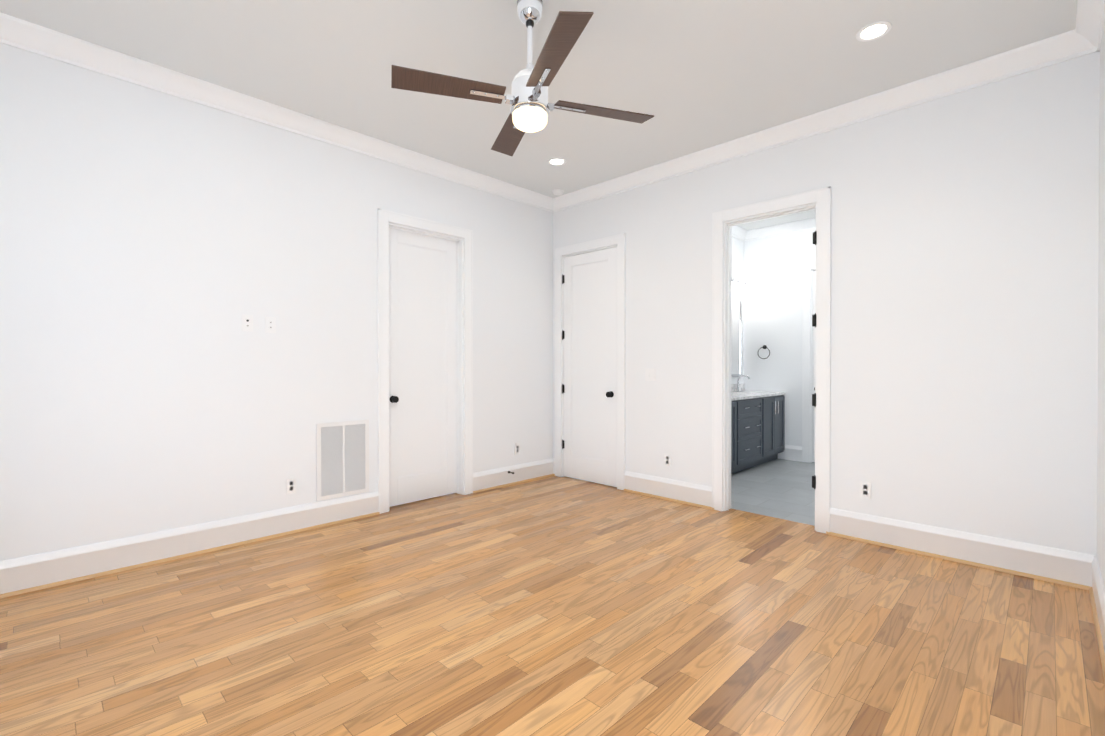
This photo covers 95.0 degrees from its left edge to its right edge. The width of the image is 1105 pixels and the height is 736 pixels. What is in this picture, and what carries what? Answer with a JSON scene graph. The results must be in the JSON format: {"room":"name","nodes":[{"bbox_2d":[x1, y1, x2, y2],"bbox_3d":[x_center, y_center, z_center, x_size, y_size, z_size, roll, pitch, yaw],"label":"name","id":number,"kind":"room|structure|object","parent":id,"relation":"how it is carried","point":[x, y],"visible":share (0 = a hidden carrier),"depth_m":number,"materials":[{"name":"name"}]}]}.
{"room":"empty bedroom","nodes":[
{"label":"empty bedroom","id":0,"kind":"room"},
{"bbox_2d":[0,43,552,560],"bbox_3d":[-1.619,-0.319,4.094,0.120,3.050,4.520,0,0,45],"label":"wall","id":1,"kind":"structure","parent":0,"point":[154,245],"depth_m":3.28,"materials":[{"name":"white paint"}]},
{"bbox_2d":[0,491,379,598],"bbox_3d":[-2.271,1.115,3.332,0.030,0.190,2.388,0,0,45],"label":"baseboard","id":2,"kind":"structure","parent":1,"relation":"attached to","point":[26,574],"depth_m":3.18,"materials":[{"name":"white wood"}]},
{"bbox_2d":[242,314,252,331],"bbox_3d":[-2.107,-0.311,3.500,0.016,0.115,0.070,0,0,45],"label":"outlet","id":3,"kind":"object","parent":1,"relation":"attached to","point":[247,322],"visible":1,"depth_m":3.50,"materials":[{"name":"white plastic"}]},
{"bbox_2d":[265,317,275,332],"bbox_3d":[-2.008,-0.307,3.607,0.008,0.115,0.070,0,0,45],"label":"outlet","id":4,"kind":"object","parent":1,"relation":"attached to","point":[270,324],"visible":1,"depth_m":3.60,"materials":[{"name":"white plastic"}]},
{"bbox_2d":[0,12,553,212],"bbox_3d":[-1.543,-1.785,4.011,0.095,0.118,4.520,0,0,45],"label":"crown molding","id":5,"kind":"structure","parent":1,"relation":"attached to","point":[15,32],"depth_m":3.38,"materials":[{"name":"white wood"}]},
{"bbox_2d":[286,477,295,493],"bbox_3d":[-1.913,0.863,3.709,0.008,0.115,0.070,0,0,45],"label":"electrical outlet","id":6,"kind":"object","parent":1,"relation":"attached to","point":[290,485],"visible":1,"depth_m":3.71,"materials":[{"name":"white plastic"}]},
{"bbox_2d":[316,420,368,500],"bbox_3d":[-1.642,0.715,3.981,0.012,0.587,0.410,0,0,45],"label":"air vent","id":7,"kind":"object","parent":1,"relation":"in","point":[342,459],"visible":1,"depth_m":3.97,"materials":[{"name":"grey metal"}]},
{"bbox_2d":[389,228,456,506],"bbox_3d":[-1.160,-0.006,4.574,0.094,2.398,0.735,0,0,45],"label":"door","id":8,"kind":"structure","parent":1,"relation":"in","point":[423,356],"depth_m":4.58,"materials":[{"name":"white paint"}]},
{"bbox_2d":[377,208,472,513],"bbox_3d":[-1.146,-0.056,4.559,0.143,2.519,0.955,0,0,45],"label":"door frame","id":9,"kind":"structure","parent":1,"relation":"attached to","point":[386,219],"depth_m":4.64,"materials":[{"name":"white wood"}]},
{"bbox_2d":[473,458,554,492],"bbox_3d":[-0.368,1.104,5.254,0.048,0.190,1.123,0,0,45],"label":"baseboard","id":10,"kind":"structure","parent":1,"relation":"attached to","point":[486,480],"depth_m":5.22,"materials":[{"name":"white wood"}]},
{"bbox_2d":[514,443,519,454],"bbox_3d":[-0.367,0.844,5.282,0.008,0.115,0.070,0,0,45],"label":"electrical outlet","id":11,"kind":"object","parent":1,"relation":"attached to","point":[516,448],"visible":1,"depth_m":5.28,"materials":[{"name":"white plastic"}]},
{"bbox_2d":[0,0,1076,229],"bbox_3d":[0.878,-1.891,3.579,4.390,0.100,7.540,0,0,45],"label":"ceiling","id":12,"kind":"structure","parent":0,"point":[692,76],"depth_m":2.99,"materials":[{"name":"white paint"}]},
{"bbox_2d":[391,0,653,155],"bbox_3d":[-0.114,-1.522,2.551,1.039,0.628,1.039,0,0,27],"label":"ceiling fan","id":13,"kind":"object","parent":12,"relation":"hanging from","point":[531,107],"visible":1,"depth_m":2.47,"materials":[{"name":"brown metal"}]},
{"bbox_2d":[548,158,565,165],"bbox_3d":[0.039,-1.843,4.531,0.166,0.006,0.166,0,0,45],"label":"recessed light","id":14,"kind":"object","parent":12,"relation":"in","point":[556,161],"visible":1,"depth_m":4.52,"materials":[{"name":"white"}]},
{"bbox_2d":[552,189,563,194],"bbox_3d":[0.057,-1.834,5.298,0.124,0.034,0.124,0,0,45],"label":"smoke detector","id":15,"kind":"object","parent":12,"relation":"attached to","point":[557,191],"visible":1,"depth_m":5.26,"materials":[{"name":"white plastic"}]},
{"bbox_2d":[856,21,891,41],"bbox_3d":[1.751,-1.834,2.764,0.166,0.006,0.166,0,0,45],"label":"recessed light","id":16,"kind":"object","parent":12,"relation":"in","point":[874,31],"visible":1,"depth_m":2.76,"materials":[{"name":"white"}]},
{"bbox_2d":[0,476,1104,735],"bbox_3d":[-0.096,1.244,2.606,4.390,0.060,4.760,0,0,45],"label":"floor","id":17,"kind":"structure","parent":0,"point":[558,606],"depth_m":2.30,"materials":[{"name":"brown wood"}]},
{"bbox_2d":[731,237,743,383],"bbox_3d":[1.701,-0.331,6.116,0.120,3.050,2.780,0,0,45],"label":"wall","id":18,"kind":"structure","parent":0,"point":[738,259],"depth_m":6.88,"materials":[{"name":"white paint"}]},
{"bbox_2d":[731,297,741,375],"bbox_3d":[1.907,-0.411,6.220,0.021,1.050,1.896,0,0,45],"label":"vanity mirror","id":19,"kind":"object","parent":18,"relation":"attached to","point":[736,369],"visible":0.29,"depth_m":6.79,"materials":[{"name":"clear glass"}]},
{"bbox_2d":[731,383,744,390],"bbox_3d":[1.906,0.269,6.224,0.020,0.100,2.096,0,0,45],"label":"backsplash","id":20,"kind":"structure","parent":18,"relation":"attached to","point":[734,387],"depth_m":6.73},
{"bbox_2d":[732,225,748,240],"bbox_3d":[1.736,-1.796,5.990,0.095,0.118,2.660,0,0,45],"label":"crown molding","id":21,"kind":"structure","parent":18,"relation":"attached to","point":[740,233],"depth_m":6.77,"materials":[{"name":"white wood"}]},
{"bbox_2d":[731,459,814,525],"bbox_3d":[2.469,1.231,5.287,2.390,0.056,2.899,0,0,45],"label":"floor","id":22,"kind":"structure","parent":0,"point":[780,488],"depth_m":4.98,"materials":[{"name":"grey tile"}]},
{"bbox_2d":[731,395,784,473],"bbox_3d":[2.109,0.773,6.028,0.588,0.845,2.096,0,0,45],"label":"bathroom vanity","id":23,"kind":"object","parent":22,"relation":"on","point":[757,427],"depth_m":5.97,"materials":[{"name":"grey wood"}]},
{"bbox_2d":[731,391,785,398],"bbox_3d":[2.099,0.335,6.035,0.560,0.030,2.096,0,0,45],"label":"countertop","id":24,"kind":"structure","parent":23,"relation":"on","point":[734,394],"depth_m":6.32,"materials":[{"name":"white stone"}]},
{"bbox_2d":[744,229,814,458],"bbox_3d":[3.443,-0.331,6.269,2.150,3.050,0.120,0,0,45],"label":"wall","id":25,"kind":"structure","parent":0,"point":[773,298],"depth_m":6.65,"materials":[{"name":"white paint"}]},
{"bbox_2d":[758,345,769,358],"bbox_3d":[2.826,-0.212,6.762,0.166,0.187,0.041,0,0,45],"label":"towel ring","id":26,"kind":"object","parent":25,"relation":"attached to","point":[764,347],"visible":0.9,"depth_m":6.75,"materials":[{"name":"black metal"}]},
{"bbox_2d":[748,217,815,239],"bbox_3d":[3.367,-1.797,6.184,1.950,0.118,0.095,0,0,45],"label":"crown molding","id":27,"kind":"structure","parent":25,"relation":"attached to","point":[806,224],"depth_m":6.56,"materials":[{"name":"white wood"}]},
{"bbox_2d":[785,445,801,461],"bbox_3d":[2.469,1.104,5.286,2.150,0.190,2.660,0,0,45],"label":"baseboard","id":28,"kind":"structure","parent":25,"relation":"attached to","point":[793,453],"depth_m":6.51,"materials":[{"name":"white wood"}]},
{"bbox_2d":[802,262,814,462],"bbox_3d":[3.556,-0.065,6.143,0.950,2.519,0.143,0,0,45],"label":"door frame","id":29,"kind":"structure","parent":25,"relation":"attached to","point":[808,268],"depth_m":6.39,"materials":[{"name":"white wood"}]},
{"bbox_2d":[812,271,814,461],"bbox_3d":[3.516,-0.014,6.102,0.730,2.398,0.094,0,0,45],"label":"bathroom door","id":30,"kind":"structure","parent":25,"relation":"in","point":[813,367],"depth_m":6.36,"materials":[{"name":"white paint"}]},
{"bbox_2d":[553,51,1099,555],"bbox_3d":[1.530,-0.320,4.251,4.390,3.050,0.120,0,0,45],"label":"wall","id":31,"kind":"structure","parent":0,"point":[963,311],"depth_m":3.26,"materials":[{"name":"white paint"}]},
{"bbox_2d":[562,247,616,486],"bbox_3d":[0.369,-0.010,5.298,0.740,2.398,0.094,0,0,45],"label":"closet door","id":32,"kind":"structure","parent":31,"relation":"in","point":[589,386],"depth_m":5.29,"materials":[{"name":"white paint"}]},
{"bbox_2d":[555,233,625,489],"bbox_3d":[0.413,-0.061,5.335,0.950,2.519,0.143,0,0,45],"label":"trim","id":33,"kind":"structure","parent":31,"relation":"attached to","point":[618,241],"depth_m":5.13,"materials":[{"name":"white wood"}]},
{"bbox_2d":[664,453,670,466],"bbox_3d":[1.054,0.843,4.636,0.070,0.115,0.008,0,0,45],"label":"electrical outlet","id":34,"kind":"object","parent":31,"relation":"attached to","point":[667,459],"visible":1,"depth_m":4.63,"materials":[{"name":"white plastic"}]},
{"bbox_2d":[624,471,713,509],"bbox_3d":[1.040,1.108,4.636,0.941,0.190,0.030,0,0,45],"label":"baseboard","id":35,"kind":"structure","parent":31,"relation":"attached to","point":[693,494],"depth_m":4.60,"materials":[{"name":"white wood"}]},
{"bbox_2d":[712,186,830,532],"bbox_3d":[1.740,-0.055,4.046,0.914,2.522,0.166,0,0,45],"label":"door frame","id":36,"kind":"structure","parent":31,"relation":"attached to","point":[725,221],"depth_m":4.00,"materials":[{"name":"white wood"}]},
{"bbox_2d":[552,30,1079,211],"bbox_3d":[1.462,-1.786,4.160,3.930,0.118,0.095,0,0,45],"label":"crown molding","id":37,"kind":"structure","parent":31,"relation":"attached to","point":[1056,49],"depth_m":3.52,"materials":[{"name":"white wood"}]},
{"bbox_2d":[860,481,870,498],"bbox_3d":[2.180,0.849,3.529,0.070,0.115,0.008,0,0,45],"label":"electrical outlet","id":38,"kind":"object","parent":31,"relation":"attached to","point":[865,489],"visible":1,"depth_m":3.53,"materials":[{"name":"white plastic"}]},
{"bbox_2d":[826,508,1083,588],"bbox_3d":[2.464,1.116,3.236,1.303,0.190,0.030,0,0,45],"label":"baseboard","id":39,"kind":"structure","parent":31,"relation":"attached to","point":[1054,565],"depth_m":3.14,"materials":[{"name":"white wood"}]},
{"bbox_2d":[1097,21,1104,586],"bbox_3d":[1.426,-0.303,1.100,0.120,3.050,4.520,0,0,45],"label":"wall","id":40,"kind":"structure","parent":0,"point":[1101,439],"depth_m":2.57,"materials":[{"name":"white paint"}]},
{"bbox_2d":[1072,0,1104,56],"bbox_3d":[1.350,-1.769,1.167,0.095,0.118,4.520,0,0,45],"label":"crown molding","id":41,"kind":"structure","parent":40,"relation":"attached to","point":[1082,38],"depth_m":2.63,"materials":[{"name":"white wood"}]},
{"bbox_2d":[1084,553,1104,681],"bbox_3d":[1.373,1.127,1.161,0.030,0.190,4.520,0,0,45],"label":"baseboard","id":42,"kind":"structure","parent":40,"relation":"attached to","point":[1093,581],"depth_m":2.47,"materials":[{"name":"white wood"}]}
]}

